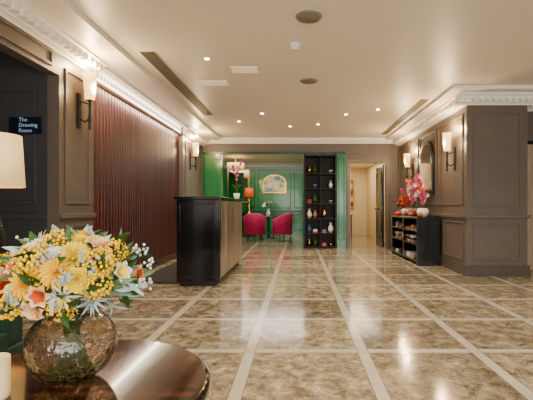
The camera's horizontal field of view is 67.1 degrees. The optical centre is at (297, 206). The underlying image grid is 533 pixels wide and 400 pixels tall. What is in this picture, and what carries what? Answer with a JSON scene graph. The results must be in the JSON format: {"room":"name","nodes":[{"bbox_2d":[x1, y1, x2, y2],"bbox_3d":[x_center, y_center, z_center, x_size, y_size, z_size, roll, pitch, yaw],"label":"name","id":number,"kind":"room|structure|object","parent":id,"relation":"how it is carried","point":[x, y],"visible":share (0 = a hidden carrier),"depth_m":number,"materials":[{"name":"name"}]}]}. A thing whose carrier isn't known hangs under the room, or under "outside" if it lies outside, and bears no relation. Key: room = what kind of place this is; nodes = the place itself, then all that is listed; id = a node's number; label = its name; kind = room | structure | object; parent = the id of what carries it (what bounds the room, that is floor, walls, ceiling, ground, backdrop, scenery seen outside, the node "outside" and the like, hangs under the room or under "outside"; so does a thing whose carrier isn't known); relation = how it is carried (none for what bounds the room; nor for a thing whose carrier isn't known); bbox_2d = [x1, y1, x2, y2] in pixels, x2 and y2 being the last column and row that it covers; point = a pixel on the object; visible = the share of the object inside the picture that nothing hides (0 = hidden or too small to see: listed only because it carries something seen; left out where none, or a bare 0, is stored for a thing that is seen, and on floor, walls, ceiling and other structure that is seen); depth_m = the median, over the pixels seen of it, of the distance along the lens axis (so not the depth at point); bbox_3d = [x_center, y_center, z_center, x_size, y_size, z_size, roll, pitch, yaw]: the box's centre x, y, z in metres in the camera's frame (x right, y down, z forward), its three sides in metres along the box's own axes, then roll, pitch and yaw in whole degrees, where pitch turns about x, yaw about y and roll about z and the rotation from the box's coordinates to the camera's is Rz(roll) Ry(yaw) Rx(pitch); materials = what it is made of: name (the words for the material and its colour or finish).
{"room":"lobby","nodes":[
{"label":"lobby","id":0,"kind":"room"},
{"bbox_2d":[0,51,46,307],"bbox_3d":[-3.875,-0.350,2.640,2.650,2.800,3.120,0,0,0],"label":"wall","id":1,"kind":"structure","parent":0,"point":[14,74],"depth_m":4.07,"materials":[{"name":"black paint"}]},
{"bbox_2d":[0,89,46,265],"bbox_3d":[-3.775,-0.185,4.053,2.450,2.030,0.035,0,0,0],"label":"trim","id":2,"kind":"structure","parent":1,"relation":"attached to","point":[2,216],"depth_m":4.05,"materials":[{"name":"paint"}]},
{"bbox_2d":[9,117,40,133],"bbox_3d":[-2.760,-0.825,4.043,0.320,0.170,0.014,0,0,0],"label":"wall sign","id":3,"kind":"object","parent":1,"relation":"attached to","point":[17,125],"depth_m":4.04,"materials":[{"name":"black plastic"}]},
{"bbox_2d":[0,21,202,304],"bbox_3d":[-2.550,-0.350,3.180,0.240,2.800,14.360,0,0,0],"label":"wall","id":4,"kind":"structure","parent":0,"point":[77,138],"depth_m":4.24,"materials":[{"name":"beige paint"}]},
{"bbox_2d":[77,71,96,129],"bbox_3d":[-2.330,-1.165,4.420,0.200,0.630,0.140,0,0,0],"label":"wall sconce","id":5,"kind":"object","parent":4,"relation":"attached to","point":[89,77],"visible":1,"depth_m":4.39,"materials":[{"name":"black metal"}]},
{"bbox_2d":[0,16,201,265],"bbox_3d":[-2.413,-0.360,5.760,0.035,2.380,8.920,0,0,0],"label":"trim","id":6,"kind":"structure","parent":4,"relation":"attached to","point":[51,62],"depth_m":4.17,"materials":[{"name":"beige paint"}]},
{"bbox_2d":[0,0,208,145],"bbox_3d":[-2.405,-1.625,3.220,0.290,0.150,14.040,0,0,0],"label":"crown molding","id":7,"kind":"structure","parent":4,"relation":"attached to","point":[19,13],"depth_m":4.02,"materials":[{"name":"paint"}]},
{"bbox_2d":[94,251,176,290],"bbox_3d":[-2.502,0.980,6.600,0.045,0.140,3.680,0,0,0],"label":"baseboard","id":8,"kind":"structure","parent":4,"relation":"attached to","point":[164,259],"depth_m":7.27,"materials":[{"name":"black paint"}]},
{"bbox_2d":[93,84,178,267],"bbox_3d":[-2.530,-0.250,6.601,0.039,2.600,3.703,0,0,0],"label":"panelling","id":9,"kind":"object","parent":4,"relation":"attached to","point":[136,156],"visible":0.73,"depth_m":6.11,"materials":[{"name":"brown wood"}]},
{"bbox_2d":[96,73,181,133],"bbox_3d":[-2.495,-1.605,6.600,0.110,0.140,3.680,0,0,0],"label":"light strip","id":10,"kind":"object","parent":4,"relation":"attached to","point":[102,81],"visible":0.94,"depth_m":5.99,"materials":[{"name":"paint"}]},
{"bbox_2d":[190,143,198,170],"bbox_3d":[-2.330,-1.125,9.000,0.200,0.630,0.140,0,0,0],"label":"wall sconce","id":11,"kind":"object","parent":4,"relation":"attached to","point":[195,145],"visible":1,"depth_m":8.97,"materials":[{"name":"white glass"}]},
{"bbox_2d":[223,167,302,235],"bbox_3d":[-1.390,-0.300,14.550,5.220,2.700,0.100,0,0,0],"label":"wall","id":12,"kind":"structure","parent":0,"point":[278,199],"depth_m":14.50,"materials":[{"name":"paint"}]},
{"bbox_2d":[227,170,249,202],"bbox_3d":[-2.150,-0.750,14.455,0.800,1.200,0.070,0,0,0],"label":"wall mirror","id":13,"kind":"object","parent":12,"relation":"attached to","point":[243,180],"visible":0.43,"depth_m":14.42,"materials":[{"name":"gold metal"}]},
{"bbox_2d":[223,163,302,229],"bbox_3d":[-1.400,-0.360,14.440,5.200,2.420,0.120,0,0,0],"label":"trim","id":14,"kind":"structure","parent":12,"relation":"attached to","point":[224,164],"depth_m":14.47,"materials":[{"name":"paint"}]},
{"bbox_2d":[263,175,285,192],"bbox_3d":[-0.850,-0.836,14.450,0.860,0.672,0.040,0,0,0],"label":"painting","id":15,"kind":"object","parent":12,"relation":"attached to","point":[271,183],"visible":1,"depth_m":14.43,"materials":[{"name":"beige paper"}]},
{"bbox_2d":[22,235,532,399],"bbox_3d":[0.000,1.100,6.000,10.400,0.100,20.000,0,0,0],"label":"floor","id":16,"kind":"structure","parent":0,"point":[290,321],"depth_m":3.48,"materials":[{"name":"tile"}]},
{"bbox_2d":[0,302,22,355],"bbox_3d":[-1.680,0.650,1.635,0.740,0.800,0.630,0,0,0],"label":"armchair","id":17,"kind":"object","parent":16,"relation":"on","point":[11,332],"visible":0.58,"depth_m":1.86,"materials":[{"name":"fabric"}]},
{"bbox_2d":[4,340,209,399],"bbox_3d":[-0.560,0.740,0.970,0.680,0.620,0.680,0,0,0],"label":"round coffee table","id":18,"kind":"object","parent":16,"relation":"on","point":[137,369],"visible":0.79,"depth_m":1.00,"materials":[{"name":"brown metal"}]},
{"bbox_2d":[0,352,10,399],"bbox_3d":[-0.690,0.385,0.900,0.072,0.090,0.072,0,0,0],"label":"candle","id":19,"kind":"object","parent":18,"relation":"on","point":[5,358],"visible":1,"depth_m":0.90,"materials":[{"name":"wax"}]},
{"bbox_2d":[21,300,117,384],"bbox_3d":[-0.565,0.339,1.000,0.210,0.181,0.210,0,0,0],"label":"glass vase","id":20,"kind":"object","parent":18,"relation":"on","point":[53,353],"visible":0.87,"depth_m":0.93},
{"bbox_2d":[0,224,155,328],"bbox_3d":[-0.560,0.230,1.004,0.369,0.378,0.382,0,0,42],"label":"flower bouquet","id":21,"kind":"object","parent":20,"relation":"in","point":[20,280],"visible":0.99,"depth_m":0.90,"materials":[{"name":"yellow plant"}]},
{"bbox_2d":[143,262,177,282],"bbox_3d":[-1.985,1.042,6.550,0.630,0.015,2.100,0,0,0],"label":"floor mat","id":22,"kind":"object","parent":16,"relation":"on","point":[168,274],"visible":0.57,"depth_m":6.04,"materials":[{"name":"brown carpet"}]},
{"bbox_2d":[174,196,242,285],"bbox_3d":[-1.325,0.455,6.335,0.610,1.190,2.190,0,0,0],"label":"reception desk","id":23,"kind":"object","parent":16,"relation":"on","point":[209,228],"visible":1,"depth_m":5.27,"materials":[{"name":"black paint"}]},
{"bbox_2d":[232,158,242,198],"bbox_3d":[-1.118,-0.517,7.296,0.185,0.755,0.182,0,0,-37],"label":"potted orchid","id":24,"kind":"object","parent":23,"relation":"on","point":[236,195],"visible":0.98,"depth_m":7.27,"materials":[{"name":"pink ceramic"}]},
{"bbox_2d":[244,213,265,241],"bbox_3d":[-1.340,0.621,12.320,0.680,0.863,0.620,0,0,0],"label":"armchair","id":25,"kind":"object","parent":16,"relation":"on","point":[254,223],"visible":1,"depth_m":12.06,"materials":[{"name":"fabric"}]},
{"bbox_2d":[262,216,277,238],"bbox_3d":[-0.980,0.675,13.250,0.840,0.750,0.840,0,0,0],"label":"dining table","id":26,"kind":"object","parent":16,"relation":"on","point":[267,217],"visible":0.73,"depth_m":13.21,"materials":[{"name":"black paint"}]},
{"bbox_2d":[262,201,273,215],"bbox_3d":[-0.994,0.050,13.250,0.389,0.499,0.409,0,0,0],"label":"flower vase","id":27,"kind":"object","parent":26,"relation":"on","point":[266,203],"visible":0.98,"depth_m":13.19,"materials":[{"name":"ceramic"}]},
{"bbox_2d":[272,213,292,241],"bbox_3d":[-0.480,0.621,12.300,0.638,0.863,0.678,0,0,0],"label":"armchair","id":28,"kind":"object","parent":16,"relation":"on","point":[282,224],"visible":1,"depth_m":12.01,"materials":[{"name":"fabric"}]},
{"bbox_2d":[303,154,336,247],"bbox_3d":[0.565,-0.150,10.320,0.850,2.400,0.400,0,0,0],"label":"shelving","id":29,"kind":"object","parent":16,"relation":"on","point":[323,163],"visible":1,"depth_m":10.50,"materials":[{"name":"black wood"}]},
{"bbox_2d":[307,165,332,245],"bbox_3d":[0.569,-0.039,10.280,0.691,2.079,0.172,0,0,0],"label":"vases","id":30,"kind":"object","parent":29,"relation":"in","point":[315,199],"visible":0.93,"depth_m":10.24,"materials":[{"name":"multicoloured ceramic"}]},
{"bbox_2d":[350,215,352,235],"bbox_3d":[1.725,0.530,14.500,0.450,1.040,0.400,0,0,0],"label":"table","id":31,"kind":"object","parent":16,"relation":"on","point":[350,215],"visible":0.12,"depth_m":14.32,"materials":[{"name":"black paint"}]},
{"bbox_2d":[391,215,439,265],"bbox_3d":[2.320,0.615,8.100,0.420,0.870,2.000,0,0,0],"label":"bookcase","id":32,"kind":"object","parent":16,"relation":"on","point":[427,245],"visible":0.8,"depth_m":7.11,"materials":[{"name":"black paint"}]},
{"bbox_2d":[392,198,411,214],"bbox_3d":[2.327,-0.024,8.935,0.372,0.409,0.349,0,0,-11],"label":"flower arrangement","id":33,"kind":"object","parent":32,"relation":"on","point":[400,204],"visible":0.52,"depth_m":8.90,"materials":[{"name":"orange plant"}]},
{"bbox_2d":[398,188,410,215],"bbox_3d":[2.288,-0.129,8.508,0.326,0.618,0.444,0,0,0],"label":"potted orchid","id":34,"kind":"object","parent":32,"relation":"on","point":[404,197],"visible":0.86,"depth_m":8.44,"materials":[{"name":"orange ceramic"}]},
{"bbox_2d":[395,221,415,258],"bbox_3d":[2.280,0.632,8.098,0.200,0.656,1.696,0,0,0],"label":"books","id":35,"kind":"object","parent":32,"relation":"on","point":[411,237],"visible":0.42,"depth_m":7.95,"materials":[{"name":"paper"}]},
{"bbox_2d":[405,173,419,215],"bbox_3d":[2.276,-0.236,7.920,0.343,0.833,0.471,0,0,0],"label":"potted orchid","id":36,"kind":"object","parent":32,"relation":"on","point":[412,194],"visible":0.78,"depth_m":7.87,"materials":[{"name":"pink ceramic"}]},
{"bbox_2d":[406,175,430,216],"bbox_3d":[2.247,-0.212,7.369,0.379,0.784,0.534,0,0,-17],"label":"potted orchid","id":37,"kind":"object","parent":32,"relation":"on","point":[421,191],"visible":0.99,"depth_m":7.29,"materials":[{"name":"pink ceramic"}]},
{"bbox_3d":[-2.000,0.640,14.100,1.000,0.820,0.400,0,0,0],"label":"table","id":38,"kind":"object","parent":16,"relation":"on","visible":0},
{"bbox_2d":[244,188,253,213],"bbox_3d":[-1.720,-0.220,14.080,0.340,0.900,0.340,0,0,0],"label":"table lamp","id":39,"kind":"object","parent":38,"relation":"on","point":[249,192],"visible":0.93,"depth_m":14.00,"materials":[{"name":"orange fabric"}]},
{"bbox_3d":[-1.740,0.730,2.300,0.480,0.640,0.480,0,0,0],"label":"side table","id":40,"kind":"object","parent":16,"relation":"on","visible":0},
{"bbox_2d":[0,132,25,256],"bbox_3d":[-1.740,-0.003,2.300,0.290,0.825,0.290,0,0,0],"label":"table lamp","id":41,"kind":"object","parent":40,"relation":"on","point":[12,170],"visible":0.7,"depth_m":2.26,"materials":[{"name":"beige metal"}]},
{"bbox_2d":[23,0,532,139],"bbox_3d":[0.000,-1.775,3.150,10.400,0.150,14.300,0,0,0],"label":"ceiling","id":42,"kind":"structure","parent":0,"point":[364,56],"depth_m":4.53,"materials":[{"name":"paint"}]},
{"bbox_2d":[140,51,211,115],"bbox_3d":[-1.700,-1.743,6.050,0.160,0.014,3.100,0,0,0],"label":"ceiling air vent","id":43,"kind":"object","parent":42,"relation":"in","point":[151,56],"depth_m":5.45,"materials":[{"name":"beige metal"}]},
{"bbox_2d":[199,81,229,85],"bbox_3d":[-1.180,-1.745,5.650,0.390,0.010,0.220,0,0,0],"label":"ceiling light panel","id":44,"kind":"object","parent":42,"relation":"attached to","point":[204,83],"depth_m":5.65,"materials":[{"name":"white plastic"}]},
{"bbox_2d":[229,67,258,72],"bbox_3d":[-0.680,-1.745,5.100,0.350,0.010,0.220,0,0,0],"label":"ceiling light panel","id":45,"kind":"object","parent":42,"relation":"attached to","point":[233,69],"depth_m":5.07,"materials":[{"name":"white plastic"}]},
{"bbox_2d":[290,42,300,50],"bbox_3d":[-0.030,-1.720,4.300,0.120,0.060,0.120,0,0,0],"label":"smoke detector","id":46,"kind":"object","parent":42,"relation":"attached to","point":[295,46],"visible":1,"depth_m":4.27,"materials":[{"name":"white plastic"}]},
{"bbox_2d":[295,10,321,23],"bbox_3d":[0.100,-1.744,3.680,0.250,0.012,0.250,0,0,0],"label":"ceiling speaker","id":47,"kind":"object","parent":42,"relation":"attached to","point":[307,16],"depth_m":3.65},
{"bbox_2d":[300,78,317,83],"bbox_3d":[0.150,-1.744,5.550,0.250,0.012,0.250,0,0,0],"label":"ceiling speaker","id":48,"kind":"object","parent":42,"relation":"attached to","point":[306,80],"depth_m":5.53},
{"bbox_2d":[381,99,429,134],"bbox_3d":[2.070,-1.743,8.050,0.140,0.014,3.100,0,0,0],"label":"ceiling air vent","id":49,"kind":"object","parent":42,"relation":"in","point":[422,101],"depth_m":7.55,"materials":[{"name":"beige metal"}]},
{"bbox_2d":[223,154,334,162],"bbox_3d":[-1.390,-1.620,12.430,5.220,0.100,4.140,0,0,0],"label":"ceiling","id":50,"kind":"structure","parent":0,"point":[247,158],"depth_m":12.95,"materials":[{"name":"paint"}]},
{"bbox_2d":[227,157,243,168],"bbox_3d":[-1.950,-1.385,12.500,0.520,0.370,0.520,0,0,0],"label":"pendant lamp","id":51,"kind":"object","parent":50,"relation":"hanging from","point":[229,165],"visible":0.93,"depth_m":12.29,"materials":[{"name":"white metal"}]},
{"bbox_2d":[203,144,397,247],"bbox_3d":[0.070,-0.350,10.300,5.000,2.800,0.120,0,0,0],"label":"wall","id":52,"kind":"structure","parent":0,"point":[212,165],"depth_m":10.24,"materials":[{"name":"green paint"}]},
{"bbox_2d":[203,152,395,247],"bbox_3d":[0.035,-0.180,10.225,4.930,2.460,0.030,0,0,0],"label":"trim","id":53,"kind":"structure","parent":52,"relation":"attached to","point":[348,161],"depth_m":10.21,"materials":[{"name":"green paint"}]},
{"bbox_2d":[208,138,393,143],"bbox_3d":[0.070,-1.685,10.180,5.000,0.130,0.120,0,0,0],"label":"crown molding","id":54,"kind":"structure","parent":52,"relation":"attached to","point":[223,140],"depth_m":10.16,"materials":[{"name":"paint"}]},
{"bbox_2d":[374,165,383,246],"bbox_3d":[2.183,-0.028,10.835,0.125,2.145,0.830,0,0,0],"label":"door","id":55,"kind":"structure","parent":52,"relation":"in","point":[379,208],"depth_m":10.62,"materials":[{"name":"black paint"}]},
{"bbox_2d":[350,168,366,234],"bbox_3d":[2.020,-0.250,15.050,1.360,2.600,0.100,0,0,0],"label":"wall","id":56,"kind":"structure","parent":0,"point":[359,212],"depth_m":15.00,"materials":[{"name":"beige paint"}]},
{"bbox_2d":[350,179,353,207],"bbox_3d":[1.825,-0.500,14.955,0.550,1.100,0.070,0,0,0],"label":"framed painting","id":57,"kind":"object","parent":56,"relation":"attached to","point":[351,180],"visible":0.42,"depth_m":14.92,"materials":[{"name":"gold metal"}]},
{"bbox_2d":[350,163,374,167],"bbox_3d":[2.020,-1.500,12.680,1.360,0.100,4.640,0,0,0],"label":"ceiling","id":58,"kind":"structure","parent":0,"point":[352,165],"depth_m":13.98,"materials":[{"name":"paint"}]},
{"bbox_2d":[367,105,527,264],"bbox_3d":[3.035,-0.350,10.550,0.930,2.800,8.900,0,0,0],"label":"wall","id":59,"kind":"structure","parent":0,"point":[496,135],"depth_m":6.10,"materials":[{"name":"beige paint"}]},
{"bbox_2d":[404,153,412,180],"bbox_3d":[2.470,-0.875,8.950,0.200,0.630,0.140,0,0,0],"label":"wall sconce","id":60,"kind":"object","parent":59,"relation":"attached to","point":[407,155],"visible":0.9,"depth_m":8.92,"materials":[{"name":"white glass"}]},
{"bbox_2d":[419,141,434,193],"bbox_3d":[2.538,-0.775,7.900,0.057,1.050,0.800,0,0,0],"label":"arched mirror","id":61,"kind":"object","parent":59,"relation":"attached to","point":[427,154],"visible":0.93,"depth_m":7.69,"materials":[{"name":"black metal"}]},
{"bbox_2d":[442,132,455,170],"bbox_3d":[2.470,-0.895,6.550,0.200,0.630,0.140,0,0,0],"label":"wall sconce","id":62,"kind":"object","parent":59,"relation":"attached to","point":[447,135],"visible":1,"depth_m":6.52,"materials":[{"name":"white glass"}]},
{"bbox_2d":[393,92,532,145],"bbox_3d":[3.725,-1.650,8.085,2.650,0.200,4.310,0,0,0],"label":"crown molding","id":63,"kind":"structure","parent":59,"relation":"attached to","point":[461,99],"depth_m":6.08,"materials":[{"name":"paint"}]},
{"bbox_2d":[399,112,530,259],"bbox_3d":[3.033,-0.310,8.133,0.995,2.280,4.135,0,0,0],"label":"trim","id":64,"kind":"structure","parent":59,"relation":"attached to","point":[474,113],"depth_m":6.08,"materials":[{"name":"beige paint"}]},
{"bbox_2d":[440,256,530,275],"bbox_3d":[3.035,0.970,8.133,1.000,0.160,4.135,0,0,0],"label":"baseboard","id":65,"kind":"structure","parent":59,"relation":"attached to","point":[466,270],"depth_m":6.08,"materials":[{"name":"paint"}]},
{"bbox_2d":[528,111,532,140],"bbox_3d":[4.350,-0.350,6.775,1.700,2.800,0.150,0,0,0],"label":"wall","id":66,"kind":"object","parent":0,"point":[530,113],"depth_m":6.70,"materials":[{"name":"beige paint"}]},
{"bbox_2d":[528,141,532,269],"bbox_3d":[4.050,-0.025,6.647,1.080,2.150,0.105,0,0,0],"label":"door","id":67,"kind":"structure","parent":66,"relation":"attached to","point":[530,143],"depth_m":6.66,"materials":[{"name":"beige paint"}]}
]}

